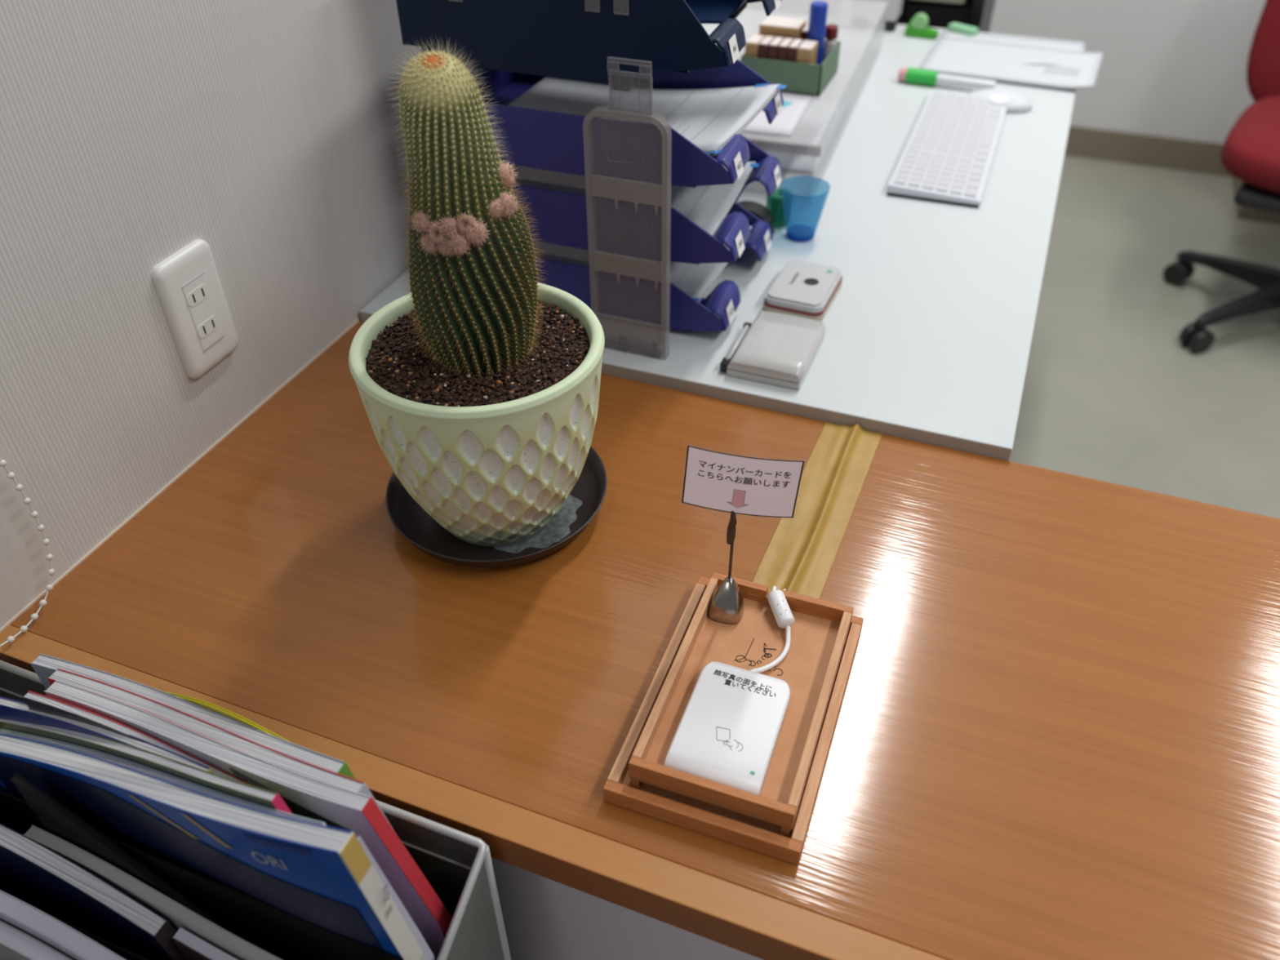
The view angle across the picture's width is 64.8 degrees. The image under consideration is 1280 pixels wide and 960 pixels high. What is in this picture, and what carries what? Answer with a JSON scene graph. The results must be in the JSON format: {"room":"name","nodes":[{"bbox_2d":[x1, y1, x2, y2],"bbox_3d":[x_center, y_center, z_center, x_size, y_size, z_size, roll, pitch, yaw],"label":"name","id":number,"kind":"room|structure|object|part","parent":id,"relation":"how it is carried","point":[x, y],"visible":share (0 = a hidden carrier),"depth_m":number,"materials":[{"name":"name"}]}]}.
{"room":"office reception counter","nodes":[
{"label":"office reception counter","id":0,"kind":"room"},
{"bbox_2d":[0,0,835,568],"bbox_3d":[0.041,-1.387,1.694,0.120,2.600,3.308,14,42,17],"label":"wall","id":1,"kind":"structure","parent":0,"point":[133,133],"depth_m":0.90,"materials":[{"name":"paint"}]},
{"bbox_2d":[0,457,55,648],"bbox_3d":[-0.508,0.013,0.731,0.008,0.299,0.120,11,41,13],"label":"chain","id":2,"kind":"object","parent":1,"relation":"hanging from","point":[10,475],"visible":1,"depth_m":0.82,"materials":[{"name":"white"}]},
{"bbox_2d":[0,440,68,628],"bbox_3d":[-1.055,0.415,-0.440,0.121,2.600,2.692,14,42,17],"label":"roller blind","id":3,"kind":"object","parent":1,"relation":"attached to","point":[24,566],"depth_m":0.83,"materials":[{"name":"white fabric"}]},
{"bbox_2d":[151,239,238,378],"bbox_3d":[-0.417,-0.160,0.954,0.010,0.120,0.070,14,42,17],"label":"wall outlet","id":4,"kind":"object","parent":1,"relation":"attached to","point":[188,285],"visible":1,"depth_m":0.94,"materials":[{"name":"white plastic"}]},
{"bbox_2d":[186,284,208,306],"bbox_3d":[-0.413,-0.173,0.942,0.001,0.014,0.029,14,42,17],"label":"socket","id":5,"kind":"object","parent":4,"relation":"attached to","point":[197,295],"depth_m":0.94,"materials":[{"name":"white plastic"}]},
{"bbox_2d":[197,315,219,337],"bbox_3d":[-0.412,-0.147,0.964,0.001,0.014,0.029,14,42,17],"label":"socket","id":6,"kind":"object","parent":4,"relation":"attached to","point":[208,326],"depth_m":0.96,"materials":[{"name":"white plastic"}]},
{"bbox_2d":[834,0,1266,143],"bbox_3d":[2.287,-1.915,2.289,3.720,2.600,0.186,14,42,17],"label":"wall","id":7,"kind":"structure","parent":0,"point":[1172,68],"depth_m":3.08,"materials":[{"name":"white paint"}]},
{"bbox_2d":[1064,125,1279,224],"bbox_3d":[2.261,-0.788,2.894,3.600,0.095,0.326,14,42,17],"label":"baseboard","id":8,"kind":"structure","parent":7,"relation":"attached to","point":[1195,156],"depth_m":3.21,"materials":[{"name":"brown"}]},
{"bbox_2d":[1008,155,1279,519],"bbox_3d":[1.238,0.866,1.089,3.720,0.100,6.000,14,42,17],"label":"floor","id":9,"kind":"structure","parent":0,"point":[1112,393],"depth_m":2.41,"materials":[{"name":"plastic"}]},
{"bbox_2d":[0,660,511,959],"bbox_3d":[-0.348,0.518,0.895,0.462,0.713,0.199,14,42,17],"label":"file box","id":10,"kind":"object","parent":9,"relation":"on","point":[457,864],"visible":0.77,"depth_m":0.68,"materials":[{"name":"grey plastic"}]},
{"bbox_2d":[0,920,71,959],"bbox_3d":[-0.442,0.403,0.759,0.241,0.318,0.016,13,42,16],"label":"magazine","id":11,"kind":"object","parent":10,"relation":"in","point":[15,944],"visible":1,"depth_m":0.66,"materials":[{"name":"grey paper"}]},
{"bbox_2d":[0,890,125,959],"bbox_3d":[-0.433,0.392,0.762,0.241,0.331,0.017,14,42,17],"label":"magazine","id":12,"kind":"object","parent":10,"relation":"in","point":[15,913],"visible":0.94,"depth_m":0.66,"materials":[{"name":"grey paper"}]},
{"bbox_2d":[0,823,186,959],"bbox_3d":[-0.397,0.366,0.763,0.295,0.369,0.018,14,42,17],"label":"magazine","id":13,"kind":"object","parent":10,"relation":"on","point":[31,873],"visible":0.77,"depth_m":0.67,"materials":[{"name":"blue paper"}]},
{"bbox_2d":[0,696,213,773],"bbox_3d":[-0.369,0.315,0.804,0.201,0.394,0.011,13,42,16],"label":"magazine","id":14,"kind":"object","parent":10,"relation":"in","point":[10,709],"visible":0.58,"depth_m":0.69,"materials":[{"name":"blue paper"}]},
{"bbox_2d":[10,773,231,933],"bbox_3d":[-0.285,0.373,0.739,0.261,0.388,0.008,15,42,18],"label":"magazine","id":15,"kind":"object","parent":10,"relation":"in","point":[57,820],"visible":0.38,"depth_m":0.67,"materials":[{"name":"black paper"}]},
{"bbox_2d":[22,690,251,785],"bbox_3d":[-0.330,0.320,0.794,0.191,0.399,0.010,14,42,17],"label":"magazine","id":16,"kind":"object","parent":10,"relation":"in","point":[34,701],"visible":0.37,"depth_m":0.68,"materials":[{"name":"grey paper"}]},
{"bbox_2d":[0,719,292,813],"bbox_3d":[-0.294,0.330,0.768,0.357,0.416,0.011,14,42,17],"label":"magazine","id":17,"kind":"object","parent":10,"relation":"in","point":[241,790],"visible":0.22,"depth_m":0.65,"materials":[{"name":"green paper"}]},
{"bbox_2d":[22,825,282,959],"bbox_3d":[-0.314,0.393,0.761,0.223,0.330,0.010,15,43,18],"label":"magazine","id":18,"kind":"object","parent":10,"relation":"in","point":[178,915],"visible":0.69,"depth_m":0.67,"materials":[{"name":"grey paper"}]},
{"bbox_2d":[0,728,326,826],"bbox_3d":[-0.292,0.335,0.762,0.349,0.416,0.010,14,42,17],"label":"magazine","id":19,"kind":"object","parent":10,"relation":"in","point":[127,763],"visible":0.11,"depth_m":0.66,"materials":[{"name":"teal paper"}]},
{"bbox_2d":[30,653,355,779],"bbox_3d":[-0.275,0.313,0.802,0.350,0.398,0.014,14,42,17],"label":"magazine","id":20,"kind":"object","parent":10,"relation":"in","point":[44,665],"visible":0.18,"depth_m":0.69,"materials":[{"name":"grey paper"}]},
{"bbox_2d":[171,925,240,959],"bbox_3d":[-0.245,0.426,0.737,0.121,0.307,0.011,14,42,17],"label":"magazine","id":21,"kind":"object","parent":10,"relation":"in","point":[192,946],"visible":1,"depth_m":0.65,"materials":[{"name":"grey paper"}]},
{"bbox_2d":[0,733,426,959],"bbox_3d":[-0.294,0.335,0.739,0.340,0.446,0.018,15,42,17],"label":"magazine","id":22,"kind":"object","parent":10,"relation":"in","point":[320,875],"visible":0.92,"depth_m":0.61,"materials":[{"name":"blue paper"}]},
{"bbox_2d":[0,755,156,857],"bbox_3d":[-0.383,0.244,0.701,0.144,0.155,0.002,14,42,16],"label":"picture","id":23,"kind":"object","parent":22,"relation":"attached to","point":[79,784],"depth_m":0.66,"materials":[{"name":"blue paper"}]},
{"bbox_2d":[105,791,291,914],"bbox_3d":[-0.275,0.264,0.657,0.137,0.130,0.002,16,43,19],"label":"picture","id":24,"kind":"object","parent":22,"relation":"attached to","point":[147,828],"depth_m":0.63,"materials":[{"name":"blue paper"}]},
{"bbox_2d":[263,873,385,953],"bbox_3d":[-0.188,0.281,0.624,0.080,0.095,0.001,14,42,17],"label":"picture","id":25,"kind":"object","parent":22,"relation":"attached to","point":[357,920],"depth_m":0.60,"materials":[{"name":"blue paper"}]},
{"bbox_2d":[382,884,391,919],"bbox_3d":[-0.148,0.253,0.593,0.001,0.046,0.007,14,32,17],"label":"print","id":26,"kind":"object","parent":22,"relation":"attached to","point":[386,885],"depth_m":0.59},
{"bbox_2d":[47,668,395,831],"bbox_3d":[-0.266,0.321,0.791,0.323,0.400,0.013,15,42,18],"label":"magazine","id":27,"kind":"object","parent":10,"relation":"in","point":[212,731],"visible":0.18,"depth_m":0.67,"materials":[{"name":"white paper"}]},
{"bbox_2d":[164,691,291,742],"bbox_3d":[-0.283,0.307,0.810,0.151,0.397,0.003,16,43,19],"label":"magazine","id":28,"kind":"object","parent":10,"relation":"in","point":[210,706],"visible":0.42,"depth_m":0.68,"materials":[{"name":"yellow paper"}]},
{"bbox_2d":[44,680,452,959],"bbox_3d":[-0.266,0.327,0.780,0.314,0.404,0.014,15,42,18],"label":"magazine","id":29,"kind":"object","parent":10,"relation":"in","point":[304,796],"visible":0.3,"depth_m":0.65,"materials":[{"name":"grey paper"}]},
{"bbox_2d":[228,767,347,830],"bbox_3d":[-0.217,0.224,0.656,0.106,0.065,0.001,15,42,18],"label":"photo","id":30,"kind":"object","parent":29,"relation":"attached to","point":[306,797],"depth_m":0.64,"materials":[{"name":"grey paper"}]},
{"bbox_2d":[355,835,435,959],"bbox_3d":[-0.292,0.335,0.753,0.344,0.428,0.011,14,42,17],"label":"magazine","id":31,"kind":"object","parent":10,"relation":"in","point":[428,955],"visible":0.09,"depth_m":0.61,"materials":[{"name":"grey paper"}]},
{"bbox_3d":[-0.136,0.573,0.833,0.001,0.705,0.193,14,42,17],"label":"panel","id":32,"kind":"part","parent":10,"relation":"part of","materials":[{"name":"grey plastic"}]},
{"bbox_3d":[-0.101,0.516,0.901,0.006,0.704,0.006,14,42,17],"label":"corner post","id":33,"kind":"part","parent":10,"relation":"part of","materials":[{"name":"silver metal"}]},
{"bbox_2d":[0,319,1279,959],"bbox_3d":[0.451,0.456,0.966,1.900,0.702,0.542,14,42,17],"label":"countertop","id":34,"kind":"structure","parent":9,"relation":"on","point":[1056,735],"depth_m":0.80,"materials":[{"name":"brown wood"}]},
{"bbox_2d":[386,445,607,567],"bbox_3d":[-0.132,0.013,0.940,0.203,0.024,0.203,14,42,17],"label":"saucer","id":35,"kind":"object","parent":34,"relation":"on","point":[585,499],"visible":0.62,"depth_m":0.91,"materials":[{"name":"plastic"}]},
{"bbox_2d":[348,39,604,546],"bbox_3d":[-0.133,-0.136,0.804,0.207,0.420,0.207,1,40,3],"label":"potted cactus","id":36,"kind":"object","parent":35,"relation":"on","point":[478,385],"visible":1,"depth_m":0.78,"materials":[{"name":"plant"}]},
{"bbox_3d":[-0.130,-0.190,0.759,0.098,0.254,0.098,14,42,17],"label":"cactus stem","id":37,"kind":"part","parent":36,"relation":"part of","materials":[{"name":"green plant"}]},
{"bbox_2d":[348,282,604,546],"bbox_3d":[-0.132,-0.045,0.880,0.207,0.184,0.207,14,42,17],"label":"pot","id":38,"kind":"object","parent":36,"relation":"attached to","point":[492,446],"depth_m":0.80,"materials":[{"name":"ceramic"}]},
{"bbox_3d":[0.370,0.606,0.816,1.898,0.666,0.020,14,42,17],"label":"panel","id":39,"kind":"part","parent":34,"relation":"part of","materials":[{"name":"white"}]},
{"bbox_2d":[603,576,863,865],"bbox_3d":[0.077,0.168,0.758,0.139,0.016,0.218,13,42,16],"label":"wooden tray","id":40,"kind":"object","parent":34,"relation":"on","point":[773,840],"visible":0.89,"depth_m":0.70,"materials":[{"name":"brown wood"}]},
{"bbox_3d":[0.016,0.154,0.776,0.008,0.016,0.202,13,42,16],"label":"rail","id":41,"kind":"part","parent":40,"relation":"part of","materials":[{"name":"brown wood"}]},
{"bbox_3d":[0.041,0.232,0.684,0.139,0.016,0.008,13,42,16],"label":"rail","id":42,"kind":"part","parent":40,"relation":"part of","materials":[{"name":"brown wood"}]},
{"bbox_2d":[628,572,853,829],"bbox_3d":[0.081,0.154,0.749,0.116,0.018,0.195,13,42,16],"label":"wooden tray","id":43,"kind":"object","parent":40,"relation":"on","point":[820,629],"visible":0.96,"depth_m":0.75,"materials":[{"name":"brown wood"}]},
{"bbox_3d":[0.029,0.142,0.764,0.006,0.018,0.182,13,42,16],"label":"rail","id":44,"kind":"part","parent":43,"relation":"part of","materials":[{"name":"brown wood"}]},
{"bbox_3d":[0.048,0.211,0.681,0.116,0.018,0.006,13,42,16],"label":"rail","id":45,"kind":"part","parent":43,"relation":"part of","materials":[{"name":"brown wood"}]},
{"bbox_2d":[707,511,744,624],"bbox_3d":[0.069,0.065,0.779,0.027,0.108,0.026,14,42,17],"label":"sign stand","id":46,"kind":"object","parent":43,"relation":"in","point":[726,606],"visible":1,"depth_m":0.80,"materials":[{"name":"grey metal"}]},
{"bbox_3d":[0.071,0.063,0.784,0.002,0.045,0.006,-1,40,0],"label":"rod","id":47,"kind":"part","parent":46,"relation":"part of","materials":[{"name":"grey metal"}]},
{"bbox_2d":[681,444,804,517],"bbox_3d":[0.073,0.003,0.731,0.091,0.066,0.006,5,40,7],"label":"sign card","id":48,"kind":"object","parent":46,"relation":"attached to","point":[713,480],"visible":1,"depth_m":0.73,"materials":[{"name":"white paper"}]},
{"bbox_2d":[663,586,794,795],"bbox_3d":[0.086,0.145,0.767,0.068,0.038,0.215,13,42,16],"label":"card reader","id":49,"kind":"object","parent":43,"relation":"in","point":[728,731],"visible":0.99,"depth_m":0.71,"materials":[{"name":"white plastic"}]},
{"bbox_3d":[0.114,0.097,0.816,0.116,0.018,0.006,13,42,16],"label":"rail","id":50,"kind":"part","parent":43,"relation":"part of","materials":[{"name":"brown wood"}]},
{"bbox_3d":[0.132,0.166,0.734,0.007,0.018,0.182,13,42,16],"label":"rail","id":51,"kind":"part","parent":43,"relation":"part of","materials":[{"name":"brown wood"}]},
{"bbox_3d":[0.114,0.105,0.834,0.139,0.016,0.008,13,42,16],"label":"rail","id":52,"kind":"part","parent":40,"relation":"part of","materials":[{"name":"brown wood"}]},
{"bbox_3d":[0.139,0.182,0.741,0.008,0.016,0.202,13,42,16],"label":"rail","id":53,"kind":"part","parent":40,"relation":"part of","materials":[{"name":"brown wood"}]},
{"bbox_2d":[751,421,882,599],"bbox_3d":[0.168,0.023,0.938,0.060,0.006,0.268,15,42,17],"label":"packing tape","id":54,"kind":"object","parent":34,"relation":"on","point":[799,557],"visible":0.89,"depth_m":0.93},
{"bbox_2d":[360,8,1084,461],"bbox_3d":[0.266,-0.250,1.801,0.749,0.714,1.358,14,42,17],"label":"desk","id":55,"kind":"object","parent":9,"relation":"on","point":[929,326],"visible":0.28,"depth_m":1.24,"materials":[{"name":"grey laminate"}]},
{"bbox_2d":[534,201,773,331],"bbox_3d":[-0.032,-0.292,1.248,0.367,0.065,0.240,14,42,17],"label":"tray","id":56,"kind":"object","parent":55,"relation":"on","point":[647,302],"visible":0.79,"depth_m":1.15,"materials":[{"name":"blue plastic"}]},
{"bbox_2d":[531,226,751,302],"bbox_3d":[-0.031,-0.283,1.254,0.290,0.024,0.212,14,42,17],"label":"paper","id":57,"kind":"object","parent":56,"relation":"in","point":[695,280],"visible":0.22,"depth_m":1.23,"materials":[{"name":"grey paper"}]},
{"bbox_2d":[502,133,782,275],"bbox_3d":[-0.027,-0.348,1.198,0.367,0.086,0.240,14,42,17],"label":"tray","id":58,"kind":"object","parent":56,"relation":"on","point":[644,233],"visible":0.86,"depth_m":1.09,"materials":[{"name":"blue plastic"}]},
{"bbox_2d":[465,58,783,201],"bbox_3d":[-0.033,-0.415,1.145,0.367,0.086,0.240,14,42,17],"label":"tray","id":59,"kind":"object","parent":58,"relation":"on","point":[637,155],"visible":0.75,"depth_m":1.05,"materials":[{"name":"blue plastic"}]},
{"bbox_2d":[395,0,782,91],"bbox_3d":[-0.045,-0.518,1.062,0.367,0.124,0.243,14,42,17],"label":"tray","id":60,"kind":"object","parent":59,"relation":"on","point":[605,42],"visible":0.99,"depth_m":0.98,"materials":[{"name":"blue plastic"}]},
{"bbox_3d":[-0.117,-0.419,1.019,0.235,0.014,0.004,14,42,17],"label":"spacer rail","id":61,"kind":"part","parent":60,"relation":"part of","materials":[{"name":"blue"}]},
{"bbox_2d":[508,77,786,155],"bbox_3d":[-0.013,-0.411,1.133,0.309,0.034,0.220,14,42,17],"label":"paper","id":62,"kind":"object","parent":59,"relation":"in","point":[708,118],"visible":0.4,"depth_m":1.16,"materials":[{"name":"grey paper"}]},
{"bbox_2d":[512,161,759,236],"bbox_3d":[-0.025,-0.346,1.196,0.296,0.022,0.214,14,42,17],"label":"paper","id":63,"kind":"object","parent":58,"relation":"in","point":[707,206],"visible":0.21,"depth_m":1.19,"materials":[{"name":"grey paper"}]},
{"bbox_2d":[737,200,775,235],"bbox_3d":[0.140,-0.345,1.329,0.074,0.038,0.033,14,42,17],"label":"tape dispenser","id":64,"kind":"object","parent":55,"relation":"on","point":[760,211],"visible":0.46,"depth_m":1.32,"materials":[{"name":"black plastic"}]},
{"bbox_2d":[720,310,825,390],"bbox_3d":[0.146,-0.146,1.107,0.090,0.019,0.114,14,42,17],"label":"case","id":65,"kind":"object","parent":55,"relation":"on","point":[780,349],"visible":1,"depth_m":1.09,"materials":[{"name":"grey plastic"}]},
{"bbox_3d":[0.108,-0.151,1.116,0.006,0.006,0.076,14,42,17],"label":"hinge rod","id":66,"kind":"part","parent":65,"relation":"part of","materials":[{"name":"grey"}]},
{"bbox_2d":[765,187,792,227],"bbox_3d":[0.185,-0.365,1.350,0.034,0.042,0.034,14,42,17],"label":"tape roll","id":67,"kind":"object","parent":55,"relation":"on","point":[780,204],"visible":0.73,"depth_m":1.34,"materials":[{"name":"green plastic"}]},
{"bbox_2d":[763,259,842,320],"bbox_3d":[0.195,-0.229,1.205,0.075,0.021,0.106,15,43,18],"label":"electronic device","id":68,"kind":"object","parent":55,"relation":"on","point":[802,289],"visible":1,"depth_m":1.19,"materials":[{"name":"beige plastic"}]},
{"bbox_2d":[840,0,902,31],"bbox_3d":[0.463,-1.034,1.944,0.110,0.300,0.064,14,42,17],"label":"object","id":69,"kind":"object","parent":55,"relation":"on","point":[888,11],"visible":1,"depth_m":2.00,"materials":[{"name":"grey plastic"}]},
{"bbox_3d":[0.422,-1.045,1.955,0.022,0.296,0.064,14,42,17],"label":"frame","id":70,"kind":"part","parent":69,"relation":"part of","materials":[{"name":"white plastic"}]},
{"bbox_2d":[904,13,939,39],"bbox_3d":[0.554,-0.889,1.972,0.063,0.040,0.028,17,43,20],"label":"tape dispenser","id":71,"kind":"object","parent":55,"relation":"on","point":[917,28],"visible":1,"depth_m":1.97,"materials":[{"name":"green plastic"}]},
{"bbox_2d":[886,89,1006,208],"bbox_3d":[0.482,-0.520,1.551,0.128,0.016,0.414,13,42,16],"label":"keyboard","id":72,"kind":"object","parent":55,"relation":"on","point":[947,157],"visible":1,"depth_m":1.51,"materials":[{"name":"white plastic"}]},
{"bbox_2d":[897,67,995,88],"bbox_3d":[0.533,-0.696,1.754,0.165,0.025,0.026,15,42,18],"label":"marker pen","id":73,"kind":"object","parent":55,"relation":"on","point":[910,75],"visible":0.96,"depth_m":1.75,"materials":[{"name":"green"}]},
{"bbox_2d":[967,88,1032,113],"bbox_3d":[0.599,-0.638,1.683,0.113,0.024,0.069,14,42,17],"label":"computer mouse","id":74,"kind":"object","parent":55,"relation":"on","point":[1015,103],"visible":0.7,"depth_m":1.66,"materials":[{"name":"white plastic"}]},
{"bbox_2d":[941,30,1084,52],"bbox_3d":[0.693,-0.802,1.894,0.265,0.004,0.200,13,42,15],"label":"paper stack","id":75,"kind":"object","parent":55,"relation":"on","point":[1060,45],"visible":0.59,"depth_m":1.94,"materials":[{"name":"grey paper"}]},
{"bbox_2d":[947,22,978,36],"bbox_3d":[0.635,-0.886,1.983,0.020,0.012,0.056,-32,49,-32],"label":"pad","id":76,"kind":"object","parent":75,"relation":"on","point":[954,27],"visible":1,"depth_m":1.98,"materials":[{"name":"green plastic"}]},
{"bbox_2d":[918,35,1103,88],"bbox_3d":[0.678,-0.764,1.839,0.297,0.011,0.205,16,43,18],"label":"paper stack","id":77,"kind":"object","parent":75,"relation":"on","point":[1006,62],"visible":0.99,"depth_m":1.83,"materials":[{"name":"grey paper"}]},
{"bbox_3d":[0.230,-0.657,1.664,0.262,0.087,0.728,12,42,14],"label":"shelf","id":78,"kind":"object","parent":55,"relation":"on","visible":0},
{"bbox_2d":[742,92,813,136],"bbox_3d":[0.154,-0.564,1.486,0.190,0.001,0.250,12,42,14],"label":"paper sheet","id":79,"kind":"object","parent":78,"relation":"on","point":[784,124],"visible":0.16,"depth_m":1.42,"materials":[{"name":"grey paper"}]},
{"bbox_2d":[782,100,793,107],"bbox_3d":[0.198,-0.540,1.456,0.020,0.001,0.052,31,49,32],"label":"sticky note","id":80,"kind":"object","parent":79,"relation":"on","point":[785,103],"visible":0.29,"depth_m":1.46,"materials":[{"name":"teal paper"}]},
{"bbox_2d":[740,40,840,96],"bbox_3d":[0.228,-0.632,1.531,0.122,0.044,0.120,14,42,17],"label":"box","id":81,"kind":"object","parent":78,"relation":"on","point":[802,78],"visible":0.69,"depth_m":1.49,"materials":[{"name":"green cardboard"}]},
{"bbox_2d":[744,34,764,57],"bbox_3d":[0.171,-0.631,1.513,0.019,0.061,0.042,14,42,17],"label":"stamp","id":82,"kind":"object","parent":81,"relation":"in","point":[752,44],"visible":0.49,"depth_m":1.49,"materials":[{"name":"brown wood"}]},
{"bbox_2d":[758,35,774,58],"bbox_3d":[0.188,-0.626,1.508,0.014,0.061,0.042,14,42,17],"label":"stamp","id":83,"kind":"object","parent":81,"relation":"in","point":[763,46],"visible":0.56,"depth_m":1.48,"materials":[{"name":"brown wood"}]},
{"bbox_2d":[767,36,784,60],"bbox_3d":[0.201,-0.623,1.504,0.014,0.061,0.042,14,42,17],"label":"stamp","id":84,"kind":"object","parent":81,"relation":"in","point":[773,46],"visible":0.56,"depth_m":1.48,"materials":[{"name":"brown wood"}]},
{"bbox_2d":[759,15,806,39],"bbox_3d":[0.216,-0.662,1.540,0.060,0.073,0.050,14,42,17],"label":"stamp","id":85,"kind":"object","parent":81,"relation":"in","point":[773,26],"visible":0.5,"depth_m":1.51,"materials":[{"name":"brown wood"}]},
{"bbox_2d":[777,37,794,61],"bbox_3d":[0.215,-0.620,1.500,0.014,0.061,0.042,14,42,17],"label":"stamp","id":86,"kind":"object","parent":81,"relation":"in","point":[783,46],"visible":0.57,"depth_m":1.47,"materials":[{"name":"brown wood"}]},
{"bbox_2d":[786,39,803,62],"bbox_3d":[0.228,-0.617,1.496,0.014,0.061,0.042,14,42,17],"label":"stamp","id":87,"kind":"object","parent":81,"relation":"in","point":[793,47],"visible":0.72,"depth_m":1.47,"materials":[{"name":"brown wood"}]},
{"bbox_2d":[800,22,808,40],"bbox_3d":[0.255,-0.655,1.537,0.014,0.067,0.045,14,42,17],"label":"stamp","id":88,"kind":"object","parent":81,"relation":"in","point":[804,33],"visible":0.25,"depth_m":1.50,"materials":[{"name":"brown"}]},
{"bbox_2d":[795,40,817,64],"bbox_3d":[0.245,-0.612,1.490,0.021,0.061,0.042,14,42,17],"label":"stamp","id":89,"kind":"object","parent":81,"relation":"in","point":[806,52],"visible":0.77,"depth_m":1.47,"materials":[{"name":"brown wood"}]},
{"bbox_2d":[807,0,828,65],"bbox_3d":[0.262,-0.655,1.505,0.027,0.107,0.027,14,42,17],"label":"marker","id":90,"kind":"object","parent":81,"relation":"in","point":[818,9],"visible":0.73,"depth_m":1.48,"materials":[{"name":"blue plastic"}]},
{"bbox_2d":[822,23,838,63],"bbox_3d":[0.289,-0.657,1.538,0.020,0.068,0.020,14,42,17],"label":"ink bottle","id":91,"kind":"object","parent":81,"relation":"in","point":[832,30],"visible":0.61,"depth_m":1.52,"materials":[{"name":"white"}]},
{"bbox_2d":[739,97,848,173],"bbox_3d":[0.224,-0.558,1.603,0.170,0.001,0.300,12,42,14],"label":"box","id":92,"kind":"object","parent":78,"relation":"on","point":[804,150],"visible":0.42,"depth_m":1.57,"materials":[{"name":"grey"}]},
{"bbox_2d":[896,0,995,32],"bbox_3d":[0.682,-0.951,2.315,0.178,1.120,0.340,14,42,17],"label":"monitor","id":93,"kind":"object","parent":9,"relation":"on","point":[940,13],"visible":0.15,"depth_m":2.12,"materials":[{"name":"black plastic"}]},
{"bbox_3d":[0.677,-1.055,2.230,0.134,0.055,0.280,14,42,17],"label":"rail","id":94,"kind":"part","parent":93,"relation":"part of","materials":[{"name":"black plastic"}]},
{"bbox_3d":[0.668,-1.134,2.167,0.117,0.130,0.280,14,42,17],"label":"drawer","id":95,"kind":"part","parent":93,"relation":"part of","materials":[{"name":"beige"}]},
{"bbox_2d":[1162,0,1279,353],"bbox_3d":[1.627,-0.772,2.241,0.599,0.922,0.724,14,42,17],"label":"office chair","id":96,"kind":"object","parent":9,"relation":"on","point":[1250,153],"visible":1,"depth_m":2.38,"materials":[{"name":"red fabric"}]},
{"bbox_3d":[1.490,-0.539,2.533,0.056,0.057,0.270,-27,47,-28],"label":"leg","id":97,"kind":"part","parent":96,"relation":"part of","materials":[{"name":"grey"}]},
{"bbox_3d":[1.438,-0.418,2.390,0.270,0.057,0.056,-14,42,-15],"label":"leg","id":98,"kind":"part","parent":96,"relation":"part of","materials":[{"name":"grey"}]},
{"bbox_3d":[1.599,-0.730,2.255,0.510,0.110,0.480,24,46,27],"label":"seat","id":99,"kind":"part","parent":96,"relation":"part of","materials":[{"name":"red fabric"}]},
{"bbox_3d":[1.698,-1.082,2.308,0.470,0.540,0.090,24,38,27],"label":"backrest","id":100,"kind":"part","parent":96,"relation":"part of","materials":[{"name":"red fabric"}]}
]}

